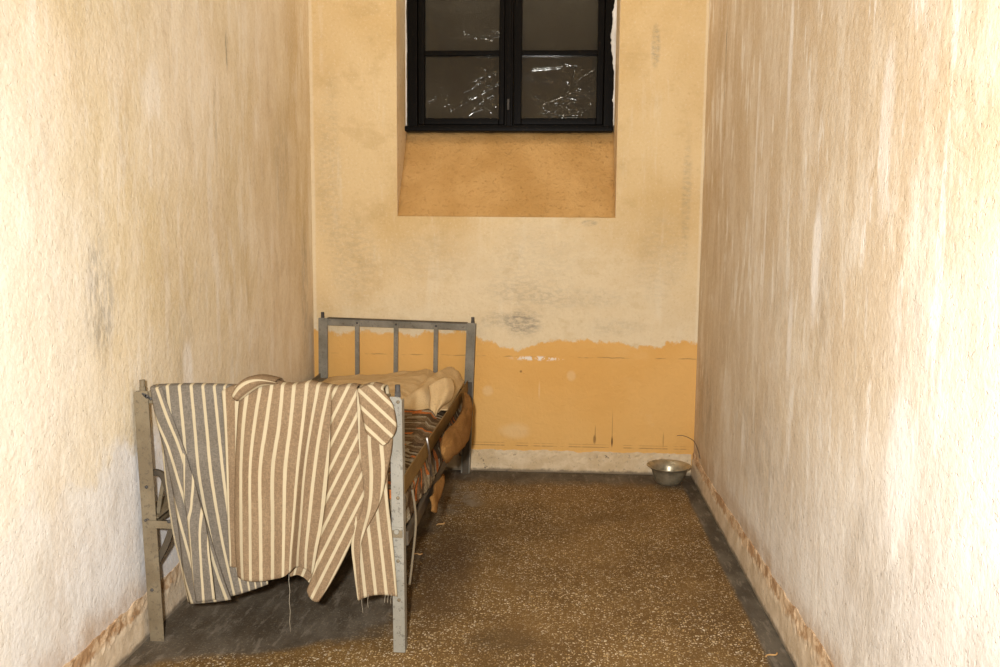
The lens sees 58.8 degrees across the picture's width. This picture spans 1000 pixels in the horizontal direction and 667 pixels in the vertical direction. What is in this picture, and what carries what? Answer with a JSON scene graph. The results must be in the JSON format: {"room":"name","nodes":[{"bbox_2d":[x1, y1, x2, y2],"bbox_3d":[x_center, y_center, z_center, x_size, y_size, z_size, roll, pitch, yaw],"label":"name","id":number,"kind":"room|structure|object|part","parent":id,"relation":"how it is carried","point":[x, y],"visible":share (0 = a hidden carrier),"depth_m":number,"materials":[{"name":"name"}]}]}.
{"room":"prison interior","nodes":[
{"label":"prison interior","id":0,"kind":"room"},
{"bbox_2d":[0,0,314,666],"bbox_3d":[-1.278,-0.615,1.878,0.200,3.400,5.713,1,7,3],"label":"wall","id":1,"kind":"structure","parent":0,"point":[156,194],"depth_m":2.65,"materials":[{"name":"beige paint"}]},
{"bbox_2d":[63,563,186,666],"bbox_3d":[-1.191,1.000,2.067,0.024,0.159,5.712,1,7,3],"label":"baseboard","id":2,"kind":"structure","parent":1,"relation":"attached to","point":[115,644],"depth_m":2.73,"materials":[{"name":"paint"}]},
{"bbox_2d":[119,470,794,666],"bbox_3d":[-0.157,1.150,2.148,2.460,0.150,6.363,1,7,3],"label":"floor","id":3,"kind":"structure","parent":0,"point":[523,569],"depth_m":3.16,"materials":[{"name":"brown stone"}]},
{"bbox_2d":[133,312,475,652],"bbox_3d":[-0.633,0.440,3.769,0.882,0.863,2.093,1,7,3],"label":"bed","id":4,"kind":"object","parent":3,"relation":"on","point":[153,513],"visible":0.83,"depth_m":2.81,"materials":[{"name":"grey metal"}]},
{"bbox_3d":[-1.101,0.578,2.805,0.067,0.812,0.043,1,7,3],"label":"post","id":5,"kind":"part","parent":4,"relation":"part of","materials":[{"name":"grey metal"}]},
{"bbox_3d":[-1.033,0.487,3.807,0.014,0.072,1.989,1,7,4],"label":"rail","id":6,"kind":"part","parent":4,"relation":"part of","materials":[{"name":"grey metal"}]},
{"bbox_2d":[150,383,267,603],"bbox_3d":[-0.898,0.500,2.767,0.364,0.698,0.132,1,7,3],"label":"trousers","id":7,"kind":"object","parent":4,"relation":"hanging from","point":[189,417],"visible":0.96,"depth_m":2.73,"materials":[{"name":"grey fabric"}]},
{"bbox_3d":[-0.960,0.502,2.768,0.267,0.693,0.096,3,7,17],"label":"leg","id":8,"kind":"part","parent":7,"relation":"part of","materials":[{"name":"grey fabric"}]},
{"bbox_3d":[-1.022,0.398,3.784,0.040,0.130,2.014,1,7,4],"label":"rail","id":9,"kind":"part","parent":4,"relation":"part of","materials":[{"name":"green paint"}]},
{"bbox_3d":[-0.711,0.200,2.737,0.751,0.040,0.040,1,7,4],"label":"rail","id":10,"kind":"part","parent":4,"relation":"part of","materials":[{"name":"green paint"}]},
{"bbox_2d":[222,374,396,631],"bbox_3d":[-0.582,0.524,2.734,0.548,0.799,0.176,1,7,3],"label":"jacket","id":11,"kind":"object","parent":4,"relation":"hanging from","point":[307,462],"visible":1,"depth_m":2.69,"materials":[{"name":"brown fabric"}]},
{"bbox_3d":[-0.951,0.327,4.806,0.060,0.832,0.050,1,7,3],"label":"post","id":12,"kind":"part","parent":4,"relation":"part of","materials":[{"name":"grey metal"}]},
{"bbox_3d":[-0.317,0.607,2.720,0.032,0.026,0.013,1,7,3],"label":"bolt plate","id":13,"kind":"part","parent":4,"relation":"part of","materials":[{"name":"grey paint"}]},
{"bbox_3d":[-0.548,-0.049,4.718,0.751,0.055,0.005,1,7,3],"label":"rail","id":14,"kind":"part","parent":4,"relation":"part of","materials":[{"name":"grey metal"}]},
{"bbox_3d":[-0.313,0.592,2.744,0.044,0.812,0.043,1,7,3],"label":"post","id":15,"kind":"part","parent":4,"relation":"part of","materials":[{"name":"grey metal"}]},
{"bbox_2d":[388,389,462,525],"bbox_3d":[-0.611,0.437,3.767,0.815,0.166,1.933,1,7,3],"label":"patterned blanket","id":16,"kind":"object","parent":4,"relation":"on","point":[419,425],"visible":0.15,"depth_m":3.42,"materials":[{"name":"multicoloured fabric"}]},
{"bbox_2d":[322,366,464,415],"bbox_3d":[-0.565,0.242,4.315,0.744,0.147,0.799,1,7,3],"label":"sheet","id":17,"kind":"object","parent":16,"relation":"on","point":[422,389],"visible":0.57,"depth_m":4.24,"materials":[{"name":"beige fabric"}]},
{"bbox_3d":[-0.236,0.540,3.764,0.014,0.079,1.989,1,7,3],"label":"rail","id":18,"kind":"part","parent":4,"relation":"part of","materials":[{"name":"metal"}]},
{"bbox_3d":[-0.251,0.373,3.734,0.040,0.114,2.014,1,7,3],"label":"rail","id":19,"kind":"part","parent":4,"relation":"part of","materials":[{"name":"brown metal"}]},
{"bbox_2d":[430,392,472,512],"bbox_3d":[-0.180,0.462,3.784,0.083,0.249,1.329,1,7,3],"label":"blanket","id":20,"kind":"object","parent":4,"relation":"hanging from","point":[456,437],"visible":1,"depth_m":3.46,"materials":[{"name":"fabric"}]},
{"bbox_3d":[-0.169,0.346,4.760,0.077,0.816,0.050,1,7,3],"label":"post","id":21,"kind":"part","parent":4,"relation":"part of","materials":[{"name":"grey metal"}]},
{"bbox_2d":[647,459,691,485],"bbox_3d":[0.879,0.733,4.624,0.230,0.098,0.230,1,7,3],"label":"metal bowl","id":22,"kind":"object","parent":3,"relation":"on","point":[666,472],"visible":1,"depth_m":4.59,"materials":[{"name":"silver metal"}]},
{"bbox_2d":[308,0,708,463],"bbox_3d":[0.039,-0.966,4.864,2.460,3.400,0.450,1,7,3],"label":"wall","id":23,"kind":"structure","parent":0,"point":[587,328],"depth_m":4.71,"materials":[{"name":"beige paint"}]},
{"bbox_2d":[396,0,620,217],"bbox_3d":[0.050,-1.476,4.801,1.180,1.717,0.451,1,7,3],"label":"window","id":24,"kind":"structure","parent":23,"relation":"in","point":[505,108],"depth_m":4.89,"materials":[{"name":"black paint"}]},
{"bbox_3d":[-0.211,-1.719,4.887,0.479,1.117,0.040,1,7,3],"label":"sash","id":25,"kind":"part","parent":24,"relation":"part of","materials":[{"name":"black paint"}]},
{"bbox_3d":[0.042,-0.862,4.825,1.167,0.492,0.350,1,7,3],"label":"sloped sill","id":26,"kind":"part","parent":24,"relation":"part of","materials":[{"name":"orange paint"}]},
{"bbox_3d":[0.048,-1.130,4.922,1.144,0.028,0.115,1,7,3],"label":"sill","id":27,"kind":"part","parent":24,"relation":"part of","materials":[{"name":"black paint"}]},
{"bbox_3d":[0.058,-1.735,4.870,1.131,1.186,0.072,1,7,3],"label":"frame","id":28,"kind":"part","parent":24,"relation":"part of","materials":[{"name":"black paint"}]},
{"bbox_3d":[0.325,-1.710,4.854,0.492,1.117,0.040,1,7,3],"label":"sash","id":29,"kind":"part","parent":24,"relation":"part of","materials":[{"name":"black paint"}]},
{"bbox_2d":[444,449,690,475],"bbox_3d":[0.012,0.688,4.838,2.036,0.131,0.024,1,7,3],"label":"baseboard","id":30,"kind":"structure","parent":23,"relation":"attached to","point":[566,461],"depth_m":4.81,"materials":[{"name":"paint"}]},
{"bbox_2d":[694,0,999,666],"bbox_3d":[0.978,-0.580,1.743,0.200,3.400,5.713,1,7,3],"label":"wall","id":31,"kind":"structure","parent":0,"point":[847,399],"depth_m":2.21,"materials":[{"name":"beige paint"}]},
{"bbox_2d":[691,453,833,666],"bbox_3d":[0.863,0.978,1.938,0.028,0.266,5.712,1,7,3],"label":"baseboard","id":32,"kind":"structure","parent":31,"relation":"attached to","point":[800,642],"depth_m":3.09,"materials":[{"name":"paint"}]}
]}

